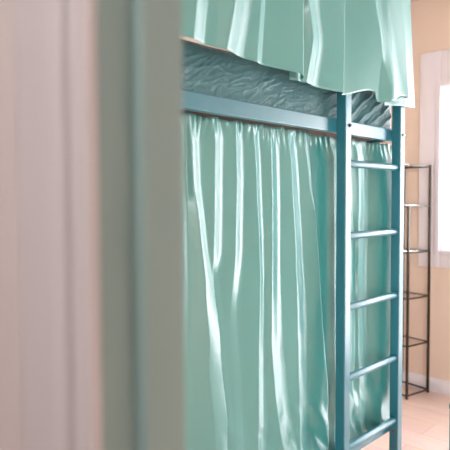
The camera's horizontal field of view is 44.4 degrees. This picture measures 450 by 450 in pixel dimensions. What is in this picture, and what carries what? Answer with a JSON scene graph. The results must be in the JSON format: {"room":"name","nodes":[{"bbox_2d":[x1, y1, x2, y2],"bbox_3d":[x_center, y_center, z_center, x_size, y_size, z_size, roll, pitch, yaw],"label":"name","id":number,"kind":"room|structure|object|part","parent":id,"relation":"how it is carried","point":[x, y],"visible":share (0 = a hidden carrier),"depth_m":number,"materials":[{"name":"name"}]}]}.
{"room":"dormitory","nodes":[
{"label":"dormitory","id":0,"kind":"room"},
{"bbox_2d":[0,0,22,449],"bbox_3d":[-0.726,0.092,1.093,1.686,2.420,0.011,2,3,44],"label":"wall","id":1,"kind":"structure","parent":0,"point":[11,418],"depth_m":0.61,"materials":[{"name":"paint"}]},
{"bbox_2d":[182,36,230,51],"bbox_3d":[-0.090,-0.159,3.038,0.100,2.750,3.552,2,3,44],"label":"wall","id":2,"kind":"structure","parent":0,"point":[183,37],"depth_m":2.87,"materials":[{"name":"beige paint"}]},
{"bbox_2d":[360,384,449,449],"bbox_3d":[0.935,1.346,1.115,4.320,0.100,5.010,2,3,44],"label":"floor","id":3,"kind":"structure","parent":0,"point":[425,416],"depth_m":3.33,"materials":[{"name":"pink wood"}]},
{"bbox_2d":[183,90,404,449],"bbox_3d":[-0.181,0.027,2.093,0.965,2.460,1.905,2,3,44],"label":"bunk bed","id":4,"kind":"object","parent":3,"relation":"on","point":[341,128],"visible":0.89,"depth_m":2.13,"materials":[{"name":"teal metal"}]},
{"bbox_2d":[182,0,303,78],"bbox_3d":[-0.104,-0.810,1.416,0.039,0.706,1.013,2,3,45],"label":"curtain","id":5,"kind":"object","parent":4,"relation":"hanging from","point":[270,33],"visible":0.79,"depth_m":1.63,"materials":[{"name":"green fabric"}]},
{"bbox_2d":[183,113,328,449],"bbox_3d":[-0.024,0.318,1.724,0.034,1.306,1.312,2,3,43],"label":"curtain","id":6,"kind":"object","parent":4,"relation":"hanging from","point":[256,378],"visible":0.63,"depth_m":1.83,"materials":[{"name":"green fabric"}]},
{"bbox_2d":[182,39,391,128],"bbox_3d":[-0.171,-0.468,2.102,0.858,0.191,1.807,2,3,44],"label":"mattress","id":7,"kind":"object","parent":4,"relation":"on","point":[208,70],"visible":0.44,"depth_m":1.81,"materials":[{"name":"teal fabric"}]},
{"bbox_3d":[0.124,-0.365,1.809,0.028,0.051,1.800,2,3,44],"label":"rail","id":8,"kind":"part","parent":4,"relation":"part of","materials":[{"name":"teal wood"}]},
{"bbox_2d":[309,134,391,449],"bbox_3d":[0.558,0.284,2.340,0.811,1.288,0.067,-3,3,-45],"label":"curtain","id":9,"kind":"object","parent":4,"relation":"hanging from","point":[370,258],"visible":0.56,"depth_m":2.37,"materials":[{"name":"green fabric"}]},
{"bbox_2d":[290,0,414,108],"bbox_3d":[0.559,-0.838,2.128,0.100,0.717,0.960,2,3,44],"label":"curtain","id":10,"kind":"object","parent":4,"relation":"hanging from","point":[351,46],"visible":0.94,"depth_m":2.07,"materials":[{"name":"green fabric"}]},
{"bbox_3d":[0.130,0.936,1.865,0.028,0.042,1.800,2,3,44],"label":"rail","id":11,"kind":"part","parent":4,"relation":"part of","materials":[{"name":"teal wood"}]},
{"bbox_3d":[0.419,-0.406,2.746,0.820,0.051,0.030,2,3,44],"label":"rail","id":12,"kind":"part","parent":4,"relation":"part of","materials":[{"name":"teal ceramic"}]},
{"bbox_2d":[402,164,431,399],"bbox_3d":[1.260,0.381,3.862,0.247,1.590,0.235,-2,3,-35],"label":"shelf rack","id":13,"kind":"object","parent":3,"relation":"on","point":[407,250],"visible":0.57,"depth_m":3.81,"materials":[{"name":"brown metal"}]},
{"bbox_3d":[1.293,0.374,4.019,0.015,1.590,0.015,-2,3,-35],"label":"post","id":14,"kind":"part","parent":13,"relation":"part of","materials":[{"name":"brown metal"}]},
{"bbox_3d":[1.228,0.525,3.712,0.015,1.315,0.015,-2,3,-35],"label":"post","id":15,"kind":"part","parent":13,"relation":"part of","materials":[{"name":"brown metal"}]},
{"bbox_3d":[1.264,1.153,3.896,0.242,0.010,0.230,-2,3,-35],"label":"shelf frame","id":16,"kind":"part","parent":13,"relation":"part of","materials":[{"name":"brown metal"}]},
{"bbox_3d":[1.262,0.815,3.881,0.242,0.010,0.230,-2,3,-35],"label":"shelf frame","id":17,"kind":"part","parent":13,"relation":"part of","materials":[{"name":"brown metal"}]},
{"bbox_3d":[1.260,0.181,3.854,0.242,0.010,0.230,-2,3,-35],"label":"shelf frame","id":18,"kind":"part","parent":13,"relation":"part of","materials":[{"name":"brown metal"}]},
{"bbox_3d":[1.261,0.492,3.867,0.242,0.010,0.230,-2,3,-35],"label":"shelf frame","id":19,"kind":"part","parent":13,"relation":"part of","materials":[{"name":"brown metal"}]},
{"bbox_3d":[1.257,-0.404,3.829,0.242,0.010,0.230,-2,3,-35],"label":"shelf frame","id":20,"kind":"part","parent":13,"relation":"part of","materials":[{"name":"brown metal"}]},
{"bbox_3d":[1.258,-0.132,3.840,0.242,0.010,0.230,-2,3,-35],"label":"shelf frame","id":21,"kind":"part","parent":13,"relation":"part of","materials":[{"name":"brown metal"}]},
{"bbox_3d":[1.418,0.381,3.838,0.015,1.590,0.015,-2,3,-35],"label":"post","id":22,"kind":"part","parent":13,"relation":"part of","materials":[{"name":"brown metal"}]},
{"bbox_2d":[449,404,449,449],"bbox_3d":[1.037,0.943,2.031,0.350,0.625,0.350,1,3,32],"label":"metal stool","id":23,"kind":"object","parent":3,"relation":"on","point":[449,404],"visible":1,"depth_m":1.97,"materials":[{"name":"teal metal"}]},
{"bbox_2d":[373,0,449,380],"bbox_3d":[2.621,-0.161,2.816,4.120,2.750,0.120,2,3,44],"label":"wall","id":24,"kind":"structure","parent":0,"point":[430,19],"depth_m":3.90,"materials":[{"name":"beige paint"}]},
{"bbox_2d":[402,371,449,395],"bbox_3d":[2.580,1.166,2.825,4.091,0.098,0.014,2,3,44],"label":"baseboard","id":25,"kind":"structure","parent":24,"relation":"attached to","point":[441,386],"depth_m":3.90,"materials":[{"name":"white wood"}]},
{"bbox_2d":[418,49,449,267],"bbox_3d":[1.825,-0.435,3.470,1.244,1.485,0.044,2,3,44],"label":"window","id":26,"kind":"structure","parent":24,"relation":"in","point":[434,66],"depth_m":3.82,"materials":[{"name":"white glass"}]},
{"bbox_3d":[1.832,-0.374,3.480,0.948,1.125,0.024,2,3,44],"label":"sash","id":27,"kind":"part","parent":26,"relation":"part of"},
{"bbox_3d":[0.180,-0.041,0.274,4.320,2.750,0.069,2,3,44],"label":"wall","id":28,"kind":"structure","parent":0,"visible":0},
{"bbox_2d":[14,0,184,449],"bbox_3d":[0.224,0.245,0.230,1.130,2.182,0.106,2,3,44],"label":"door frame","id":29,"kind":"structure","parent":28,"relation":"in","point":[99,83],"depth_m":0.52,"materials":[{"name":"white wood"}]},
{"bbox_3d":[0.193,0.246,0.198,1.130,2.182,0.016,2,3,44],"label":"casing","id":30,"kind":"part","parent":29,"relation":"part of","materials":[{"name":"white wood"}]}
]}

